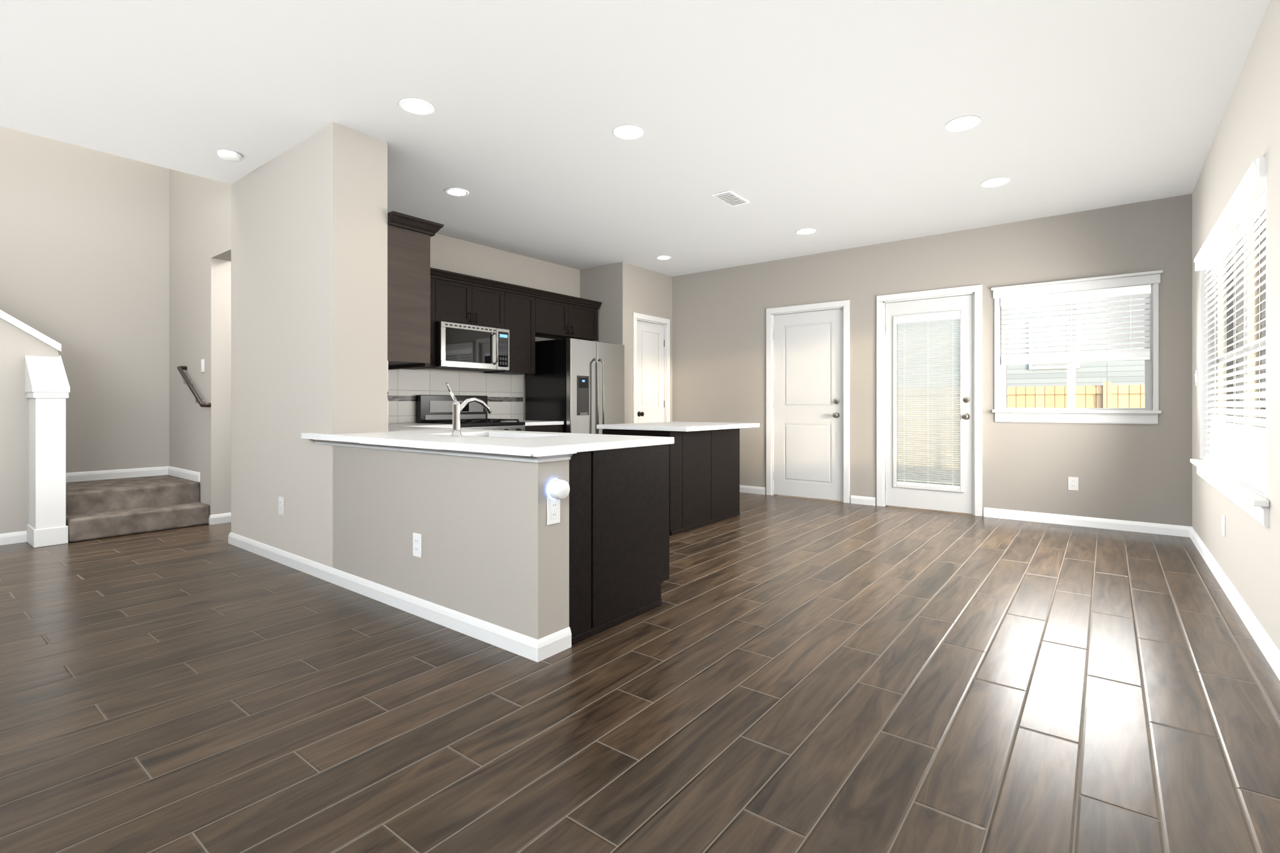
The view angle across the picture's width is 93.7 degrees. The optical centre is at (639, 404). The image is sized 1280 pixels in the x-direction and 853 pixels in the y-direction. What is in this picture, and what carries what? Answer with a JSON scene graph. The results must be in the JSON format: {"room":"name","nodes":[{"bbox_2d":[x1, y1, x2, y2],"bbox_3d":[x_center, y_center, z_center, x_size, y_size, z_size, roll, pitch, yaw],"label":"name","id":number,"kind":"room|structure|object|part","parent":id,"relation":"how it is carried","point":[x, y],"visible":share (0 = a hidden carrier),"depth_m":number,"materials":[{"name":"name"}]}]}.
{"room":"open-plan living room","nodes":[
{"label":"open-plan living room","id":0,"kind":"room"},
{"bbox_2d":[0,318,58,533],"bbox_3d":[-5.879,-1.135,3.126,0.150,4.350,4.115,0,0,38],"label":"wall","id":1,"kind":"structure","parent":0,"point":[17,345],"depth_m":4.51,"materials":[{"name":"paint"}]},
{"bbox_2d":[0,530,26,545],"bbox_3d":[-5.865,0.999,3.011,0.014,0.084,3.950,0,0,38],"label":"baseboard","id":2,"kind":"structure","parent":1,"relation":"attached to","point":[14,537],"depth_m":4.50,"materials":[{"name":"white wood"}]},
{"bbox_2d":[0,310,61,352],"bbox_3d":[-5.874,-1.889,3.129,0.195,2.942,4.127,0,0,38],"label":"trim","id":3,"kind":"structure","parent":1,"relation":"on","point":[27,329],"depth_m":4.56,"materials":[{"name":"white wood"}]},
{"bbox_2d":[25,355,69,548],"bbox_3d":[-4.485,0.326,4.540,0.355,1.430,0.200,0,0,38],"label":"newel post","id":4,"kind":"object","parent":1,"relation":"attached to","point":[47,388],"depth_m":4.45,"materials":[{"name":"white wood"}]},
{"bbox_2d":[0,126,169,482],"bbox_3d":[-5.783,-1.609,4.626,0.150,5.300,6.900,0,0,38],"label":"wall","id":5,"kind":"structure","parent":0,"point":[84,257],"depth_m":5.51,"materials":[{"name":"paint"}]},
{"bbox_2d":[65,466,166,482],"bbox_3d":[-4.942,0.649,5.574,0.014,0.084,0.870,0,0,38],"label":"baseboard","id":6,"kind":"structure","parent":5,"relation":"attached to","point":[128,473],"depth_m":5.61,"materials":[{"name":"white wood"}]},
{"bbox_2d":[169,168,231,514],"bbox_3d":[-3.775,-1.609,5.350,2.130,5.300,0.150,0,0,38],"label":"wall","id":7,"kind":"structure","parent":0,"point":[200,234],"depth_m":5.36,"materials":[{"name":"paint"}]},
{"bbox_2d":[166,466,199,481],"bbox_3d":[-4.311,0.649,5.663,0.900,0.084,0.014,0,0,38],"label":"baseboard","id":8,"kind":"structure","parent":7,"relation":"attached to","point":[179,472],"depth_m":5.64,"materials":[{"name":"white wood"}]},
{"bbox_2d":[176,366,211,407],"bbox_3d":[-4.015,-0.171,5.393,0.677,0.382,0.075,0,0,38],"label":"handrail","id":9,"kind":"object","parent":7,"relation":"attached to","point":[190,385],"visible":1,"depth_m":5.34,"materials":[{"name":"brown wood"}]},
{"bbox_2d":[201,358,204,372],"bbox_3d":[-3.893,-0.349,5.338,0.072,0.115,0.012,0,0,38],"label":"light switch","id":10,"kind":"object","parent":7,"relation":"attached to","point":[202,365],"visible":1,"depth_m":5.33,"materials":[{"name":"white plastic"}]},
{"bbox_2d":[208,512,231,524],"bbox_3d":[-3.691,0.999,5.276,0.034,0.084,0.164,0,0,38],"label":"baseboard","id":11,"kind":"object","parent":7,"relation":"attached to","point":[219,519],"visible":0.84,"depth_m":5.26,"materials":[{"name":"white wood"}]},
{"bbox_2d":[230,261,231,509],"bbox_3d":[-3.857,-0.309,6.402,0.150,2.700,1.410,0,0,38],"label":"wall","id":12,"kind":"structure","parent":0,"point":[230,385],"depth_m":5.98,"materials":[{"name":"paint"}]},
{"bbox_2d":[231,122,569,639],"bbox_3d":[-1.641,-0.309,3.615,3.370,2.700,0.340,0,0,38],"label":"wall","id":13,"kind":"structure","parent":0,"point":[309,284],"depth_m":3.61,"materials":[{"name":"beige paint"}]},
{"bbox_2d":[278,496,283,514],"bbox_3d":[-2.368,0.666,3.959,0.072,0.115,0.008,0,0,38],"label":"outlet","id":14,"kind":"object","parent":13,"relation":"attached to","point":[281,505],"visible":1,"depth_m":3.95,"materials":[{"name":"white plastic"}]},
{"bbox_2d":[387,360,392,431],"bbox_3d":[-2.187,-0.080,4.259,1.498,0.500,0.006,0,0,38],"label":"backsplash","id":15,"kind":"structure","parent":13,"relation":"attached to","point":[389,372],"depth_m":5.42,"materials":[{"name":"tile"}]},
{"bbox_2d":[228,531,571,662],"bbox_3d":[-1.695,0.999,3.546,3.398,0.084,0.194,0,0,38],"label":"baseboard","id":16,"kind":"structure","parent":13,"relation":"attached to","point":[535,650],"depth_m":2.92,"materials":[{"name":"white wood"}]},
{"bbox_2d":[387,218,432,368],"bbox_3d":[-1.864,-0.719,4.197,0.918,0.880,0.302,0,0,38],"label":"upper cabinet","id":17,"kind":"object","parent":13,"relation":"attached to","point":[423,297],"depth_m":3.92,"materials":[{"name":"brown wood"}]},
{"bbox_2d":[413,532,421,558],"bbox_3d":[-1.105,0.696,2.976,0.072,0.115,0.008,0,0,38],"label":"outlet","id":18,"kind":"object","parent":13,"relation":"attached to","point":[417,545],"visible":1,"depth_m":2.97,"materials":[{"name":"white plastic"}]},
{"bbox_2d":[310,439,576,463],"bbox_3d":[-1.131,0.215,3.085,2.007,0.040,0.225,0,0,38],"label":"trim","id":19,"kind":"structure","parent":13,"relation":"attached to","point":[544,457],"depth_m":2.69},
{"bbox_2d":[546,478,569,525],"bbox_3d":[-0.338,0.402,2.493,0.064,0.192,0.088,0,0,38],"label":"outlet","id":20,"kind":"object","parent":13,"relation":"attached to","point":[557,490],"depth_m":2.48,"materials":[{"name":"white plastic"}]},
{"bbox_2d":[546,478,569,499],"bbox_3d":[-0.336,0.351,2.491,0.058,0.088,0.088,0,0,38],"label":"night light","id":21,"kind":"object","parent":20,"relation":"attached to","point":[557,489],"depth_m":2.47,"materials":[{"name":"white plastic"}]},
{"bbox_2d":[388,423,448,427],"bbox_3d":[-2.019,0.188,5.222,0.638,0.035,0.529,0,0,38],"label":"countertop","id":22,"kind":"structure","parent":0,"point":[413,425],"depth_m":5.15,"materials":[{"name":"white stone"}]},
{"bbox_2d":[402,233,579,423],"bbox_3d":[-1.830,-0.309,6.108,0.150,2.700,3.365,0,0,38],"label":"wall","id":23,"kind":"structure","parent":0,"point":[452,254],"depth_m":6.43,"materials":[{"name":"beige paint"}]},
{"bbox_2d":[388,273,437,369],"bbox_3d":[-2.124,-0.744,5.329,0.336,0.830,0.477,0,0,38],"label":"upper cabinet","id":24,"kind":"object","parent":23,"relation":"attached to","point":[434,275],"depth_m":5.40,"materials":[{"name":"brown wood"}]},
{"bbox_2d":[392,369,523,423],"bbox_3d":[-2.050,-0.080,5.697,0.007,0.500,2.444,0,0,38],"label":"backsplash","id":25,"kind":"structure","parent":23,"relation":"attached to","point":[504,393],"depth_m":5.99,"materials":[{"name":"tile"}]},
{"bbox_2d":[437,273,507,329],"bbox_3d":[-1.735,-0.957,5.829,0.336,0.405,0.790,0,0,38],"label":"upper cabinet","id":26,"kind":"object","parent":23,"relation":"attached to","point":[460,301],"depth_m":5.72,"materials":[{"name":"brown wood"}]},
{"bbox_2d":[432,321,509,371],"bbox_3d":[-1.683,-0.547,5.788,0.460,0.405,0.780,0,0,38],"label":"microwave","id":27,"kind":"object","parent":26,"relation":"attached to","point":[462,347],"visible":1,"depth_m":5.64,"materials":[{"name":"silver metal"}]},
{"bbox_2d":[483,288,537,374],"bbox_3d":[-1.367,-0.744,6.303,0.336,0.830,0.410,0,0,38],"label":"upper cabinet","id":28,"kind":"object","parent":23,"relation":"attached to","point":[522,305],"depth_m":6.23,"materials":[{"name":"brown wood"}]},
{"bbox_2d":[537,293,599,340],"bbox_3d":[-0.937,-0.964,6.855,0.336,0.390,0.990,0,0,38],"label":"upper cabinet","id":29,"kind":"object","parent":23,"relation":"attached to","point":[557,319],"depth_m":6.73,"materials":[{"name":"brown wood"}]},
{"bbox_2d":[580,263,613,343],"bbox_3d":[-0.542,-0.309,7.333,0.680,2.700,0.150,0,0,38],"label":"wall","id":30,"kind":"structure","parent":0,"point":[596,284],"depth_m":7.17,"materials":[{"name":"beige paint"}]},
{"bbox_2d":[0,0,1269,276],"bbox_3d":[-1.647,-1.809,3.300,8.008,0.300,9.887,0,0,38],"label":"ceiling","id":31,"kind":"structure","parent":0,"point":[827,120],"depth_m":3.30,"materials":[{"name":"white paint"}]},
{"bbox_2d":[216,149,242,162],"bbox_3d":[-2.709,-1.640,3.966,0.140,0.037,0.140,0,0,38],"label":"recessed light","id":32,"kind":"object","parent":31,"relation":"attached to","point":[229,155],"visible":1,"depth_m":3.93,"materials":[{"name":"white plastic"}]},
{"bbox_2d":[398,98,434,115],"bbox_3d":[-1.240,-1.655,3.335,0.186,0.008,0.186,0,0,38],"label":"recessed light","id":33,"kind":"object","parent":31,"relation":"in","point":[415,106],"visible":1,"depth_m":3.33,"materials":[{"name":"white plastic"}]},
{"bbox_2d":[444,187,469,196],"bbox_3d":[-1.426,-1.655,4.675,0.186,0.008,0.186,0,0,38],"label":"recessed light","id":34,"kind":"object","parent":31,"relation":"in","point":[455,192],"visible":0.98,"depth_m":4.67,"materials":[{"name":"white plastic"}]},
{"bbox_2d":[613,125,643,139],"bbox_3d":[-0.072,-1.655,3.648,0.186,0.008,0.186,0,0,38],"label":"recessed light","id":35,"kind":"object","parent":31,"relation":"in","point":[627,132],"visible":0.98,"depth_m":3.64,"materials":[{"name":"white plastic"}]},
{"bbox_2d":[655,255,671,259],"bbox_3d":[0.267,-1.655,6.755,0.186,0.008,0.186,0,0,38],"label":"recessed light","id":36,"kind":"object","parent":31,"relation":"in","point":[663,257],"visible":0.98,"depth_m":6.76,"materials":[{"name":"white plastic"}]},
{"bbox_2d":[711,190,749,206],"bbox_3d":[0.732,-1.651,4.816,0.160,0.016,0.330,0,0,38],"label":"ceiling vent","id":37,"kind":"object","parent":31,"relation":"in","point":[730,198],"visible":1,"depth_m":4.80,"materials":[{"name":"white plastic"}]},
{"bbox_2d":[795,228,815,234],"bbox_3d":[1.583,-1.655,5.735,0.186,0.008,0.186,0,0,38],"label":"recessed light","id":38,"kind":"object","parent":31,"relation":"in","point":[805,231],"visible":1,"depth_m":5.73,"materials":[{"name":"white plastic"}]},
{"bbox_2d":[945,115,980,131],"bbox_3d":[1.899,-1.655,3.534,0.186,0.008,0.186,0,0,38],"label":"recessed light","id":39,"kind":"object","parent":31,"relation":"in","point":[963,123],"visible":0.98,"depth_m":3.53,"materials":[{"name":"white plastic"}]},
{"bbox_2d":[980,177,1009,187],"bbox_3d":[2.641,-1.655,4.465,0.186,0.008,0.186,0,0,38],"label":"recessed light","id":40,"kind":"object","parent":31,"relation":"in","point":[994,182],"visible":1,"depth_m":4.46,"materials":[{"name":"white plastic"}]},
{"bbox_2d":[0,492,1279,852],"bbox_3d":[-1.745,1.101,3.377,8.558,0.120,10.187,0,0,38],"label":"floor","id":41,"kind":"structure","parent":0,"point":[784,674],"depth_m":2.08,"materials":[{"name":"brown wood"}]},
{"bbox_2d":[65,475,209,542],"bbox_3d":[-5.713,-0.010,3.639,1.168,2.098,4.928,0,0,38],"label":"stairs","id":42,"kind":"object","parent":41,"relation":"on","point":[101,509],"visible":0.62,"depth_m":4.96,"materials":[{"name":"carpet"}]},
{"bbox_2d":[416,395,524,431],"bbox_3d":[-1.582,0.471,5.710,0.706,1.131,0.770,0,0,38],"label":"range","id":43,"kind":"object","parent":41,"relation":"on","point":[434,409],"visible":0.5,"depth_m":5.71,"materials":[{"name":"silver metal"}]},
{"bbox_2d":[481,422,563,432],"bbox_3d":[-1.218,0.621,6.258,0.627,0.830,0.536,0,0,38],"label":"base cabinet","id":44,"kind":"object","parent":41,"relation":"on","point":[552,427],"depth_m":6.11,"materials":[{"name":"brown wood"}]},
{"bbox_2d":[505,420,563,424],"bbox_3d":[-1.213,0.188,6.257,0.638,0.035,0.541,0,0,38],"label":"countertop","id":45,"kind":"structure","parent":44,"relation":"on","point":[527,422],"depth_m":6.09,"materials":[{"name":"white stone"}]},
{"bbox_2d":[525,338,624,434],"bbox_3d":[-0.696,0.171,6.781,0.755,1.731,0.890,0,0,38],"label":"fridge","id":46,"kind":"object","parent":41,"relation":"on","point":[575,385],"visible":0.48,"depth_m":6.48,"materials":[{"name":"silver metal"}]},
{"bbox_2d":[512,445,669,644],"bbox_3d":[-0.322,0.621,3.074,0.631,0.830,0.742,0,0,38],"label":"base cabinet","id":47,"kind":"object","parent":41,"relation":"on","point":[619,529],"depth_m":2.83,"materials":[{"name":"brown wood"}]},
{"bbox_2d":[321,428,488,443],"bbox_3d":[-1.361,0.188,3.737,0.439,0.035,1.008,0,0,38],"label":"countertop","id":48,"kind":"structure","parent":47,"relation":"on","point":[349,437],"depth_m":3.52,"materials":[{"name":"white stone"}]},
{"bbox_2d":[358,432,488,449],"bbox_3d":[-1.077,0.188,3.143,0.739,0.035,0.420,0,0,38],"label":"countertop","id":49,"kind":"structure","parent":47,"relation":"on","point":[431,440],"depth_m":3.06,"materials":[{"name":"white stone"}]},
{"bbox_2d":[381,425,581,434],"bbox_3d":[-1.549,0.188,4.140,2.708,0.035,0.601,0,0,38],"label":"countertop","id":50,"kind":"structure","parent":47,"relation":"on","point":[391,428],"depth_m":3.86,"materials":[{"name":"white stone"}]},
{"bbox_2d":[438,433,674,456],"bbox_3d":[-0.366,0.188,2.963,0.605,0.035,1.008,0,0,38],"label":"countertop","id":51,"kind":"structure","parent":47,"relation":"on","point":[584,442],"depth_m":2.74,"materials":[{"name":"white stone"}]},
{"bbox_2d":[488,435,533,437],"bbox_3d":[-0.816,0.301,3.478,0.764,0.216,0.454,0,0,38],"label":"sink","id":52,"kind":"object","parent":51,"relation":"in","point":[489,435],"depth_m":3.74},
{"bbox_2d":[596,421,759,535],"bbox_3d":[0.363,0.604,5.387,0.942,0.866,1.230,0,0,38],"label":"kitchen island","id":53,"kind":"object","parent":41,"relation":"on","point":[704,473],"visible":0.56,"depth_m":5.12,"materials":[{"name":"brown wood"}]},
{"bbox_2d":[613,261,672,423],"bbox_3d":[0.049,-0.309,7.416,0.150,2.700,1.007,0,0,38],"label":"wall","id":54,"kind":"structure","parent":0,"point":[637,289],"depth_m":7.11,"materials":[{"name":"beige paint"}]},
{"bbox_2d":[636,320,664,423],"bbox_3d":[0.140,0.006,7.423,0.102,2.046,0.596,0,0,38],"label":"pantry door","id":55,"kind":"structure","parent":54,"relation":"in","point":[650,372],"depth_m":7.43,"materials":[{"name":"white wood"}]},
{"bbox_2d":[633,312,669,423],"bbox_3d":[0.091,-0.028,7.455,0.166,2.137,0.744,0,0,38],"label":"door frame","id":56,"kind":"structure","parent":54,"relation":"attached to","point":[665,322],"depth_m":7.64,"materials":[{"name":"white wood"}]},
{"bbox_2d":[672,193,1191,526],"bbox_3d":[2.365,-0.309,6.347,5.118,2.700,0.150,0,0,38],"label":"wall","id":57,"kind":"structure","parent":0,"point":[1132,472],"depth_m":5.53,"materials":[{"name":"beige paint"}]},
{"bbox_2d":[740,485,765,494],"bbox_3d":[0.915,0.999,7.334,1.318,0.084,0.072,0,0,38],"label":"baseboard","id":58,"kind":"structure","parent":57,"relation":"attached to","point":[753,489],"depth_m":7.04,"materials":[{"name":"white wood"}]},
{"bbox_2d":[773,308,842,500],"bbox_3d":[1.846,-0.002,6.665,0.810,2.061,0.102,0,0,38],"label":"door","id":59,"kind":"structure","parent":57,"relation":"in","point":[807,404],"depth_m":6.67,"materials":[{"name":"white wood"}]},
{"bbox_2d":[766,300,849,503],"bbox_3d":[1.886,-0.035,6.707,0.958,2.152,0.166,0,0,38],"label":"trim","id":60,"kind":"structure","parent":57,"relation":"attached to","point":[770,312],"depth_m":6.57,"materials":[{"name":"white wood"}]},
{"bbox_2d":[850,495,875,505],"bbox_3d":[2.330,0.999,6.271,0.253,0.084,0.014,0,0,38],"label":"baseboard","id":61,"kind":"structure","parent":57,"relation":"attached to","point":[863,500],"depth_m":6.26,"materials":[{"name":"white wood"}]},
{"bbox_2d":[885,294,973,513],"bbox_3d":[2.823,-0.007,5.909,0.806,2.071,0.108,0,0,38],"label":"door","id":62,"kind":"structure","parent":57,"relation":"in","point":[960,500],"depth_m":5.89,"materials":[{"name":"white wood"}]},
{"bbox_2d":[896,313,959,488],"bbox_3d":[2.847,-0.034,5.932,0.576,1.672,0.056,0,0,38],"label":"door blind","id":63,"kind":"object","parent":62,"relation":"attached to","point":[942,318],"visible":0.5,"depth_m":5.92,"materials":[{"name":"white plastic"}]},
{"bbox_3d":[2.837,-0.034,5.919,0.586,1.680,0.003,0,0,38],"label":"door glass","id":64,"kind":"part","parent":62,"relation":"part of","materials":[{"name":"glass"}]},
{"bbox_2d":[876,284,982,516],"bbox_3d":[2.861,-0.040,5.949,0.954,2.162,0.166,0,0,38],"label":"trim","id":65,"kind":"structure","parent":57,"relation":"attached to","point":[976,291],"depth_m":5.80,"materials":[{"name":"white wood"}]},
{"bbox_2d":[1068,476,1078,490],"bbox_3d":[3.737,0.681,5.179,0.072,0.115,0.008,0,0,38],"label":"electrical outlet","id":66,"kind":"object","parent":57,"relation":"attached to","point":[1072,483],"visible":1,"depth_m":5.18,"materials":[{"name":"white plastic"}]},
{"bbox_2d":[991,270,1163,424],"bbox_3d":[3.759,-0.461,5.231,1.198,1.236,0.190,0,0,38],"label":"window","id":67,"kind":"structure","parent":57,"relation":"in","point":[1072,389],"depth_m":5.17,"materials":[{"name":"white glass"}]},
{"bbox_2d":[1000,285,1151,364],"bbox_3d":[3.751,-0.672,5.221,1.054,0.606,0.077,0,0,38],"label":"window blind","id":68,"kind":"object","parent":67,"relation":"attached to","point":[1137,292],"visible":1,"depth_m":5.19,"materials":[{"name":"white plastic"}]},
{"bbox_2d":[983,507,1186,536],"bbox_3d":[3.759,0.999,5.158,1.410,0.084,0.014,0,0,38],"label":"baseboard","id":69,"kind":"structure","parent":57,"relation":"attached to","point":[1107,524],"depth_m":5.10,"materials":[{"name":"white wood"}]},
{"bbox_2d":[1191,0,1279,651],"bbox_3d":[1.455,-0.309,0.887,0.150,2.700,9.887,0,0,38],"label":"wall","id":70,"kind":"structure","parent":0,"point":[1245,552],"depth_m":2.77,"materials":[{"name":"beige paint"}]},
{"bbox_2d":[1195,370,1197,385],"bbox_3d":[4.127,-0.199,4.455,0.012,0.115,0.072,0,0,38],"label":"light switch","id":71,"kind":"object","parent":70,"relation":"attached to","point":[1196,377],"visible":0.98,"depth_m":4.43,"materials":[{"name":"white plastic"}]},
{"bbox_2d":[1221,514,1224,536],"bbox_3d":[3.330,0.689,3.428,0.008,0.115,0.072,0,0,38],"label":"electrical outlet","id":72,"kind":"object","parent":70,"relation":"attached to","point":[1223,525],"visible":1,"depth_m":3.41,"materials":[{"name":"white plastic"}]},
{"bbox_2d":[1190,155,1269,527],"bbox_3d":[3.359,-0.272,3.380,0.195,1.555,2.400,0,0,38],"label":"window","id":73,"kind":"structure","parent":70,"relation":"in","point":[1254,311],"depth_m":3.62,"materials":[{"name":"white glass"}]},
{"bbox_2d":[1193,222,1239,473],"bbox_3d":[3.680,-0.328,3.842,0.106,1.434,1.112,0,0,38],"label":"window blind","id":74,"kind":"object","parent":73,"relation":"attached to","point":[1214,247],"visible":0.73,"depth_m":3.77,"materials":[{"name":"white plastic"}]},
{"bbox_2d":[1216,156,1266,494],"bbox_3d":[2.990,-0.328,2.955,0.106,1.434,1.112,0,0,38],"label":"window blind","id":75,"kind":"object","parent":73,"relation":"attached to","point":[1247,200],"visible":0.75,"depth_m":2.96,"materials":[{"name":"white plastic"}]},
{"bbox_2d":[1186,526,1279,680],"bbox_3d":[1.390,0.999,0.937,0.014,0.084,9.587,0,0,38],"label":"baseboard","id":76,"kind":"structure","parent":70,"relation":"attached to","point":[1269,649],"depth_m":2.92,"materials":[{"name":"white wood"}]},
{"label":"outside","id":77,"kind":"structure","parent":0,"visible":0},
{"bbox_2d":[897,465,959,485],"bbox_3d":[6.579,1.241,10.086,26.000,0.100,36.000,0,0,38],"label":"ground","id":78,"kind":"structure","parent":77,"point":[929,476],"depth_m":9.98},
{"bbox_2d":[897,381,1144,469],"bbox_3d":[6.001,0.406,11.012,20.050,1.570,0.080,0,0,38],"label":"fence","id":79,"kind":"object","parent":78,"relation":"on","point":[1083,404],"depth_m":10.20,"materials":[{"name":"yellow wood"}]},
{"bbox_2d":[897,298,1144,387],"bbox_3d":[13.386,-2.984,17.126,18.900,8.350,9.300,0,0,38],"label":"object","id":80,"kind":"structure","parent":78,"relation":"on","point":[1080,365],"depth_m":14.15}
]}

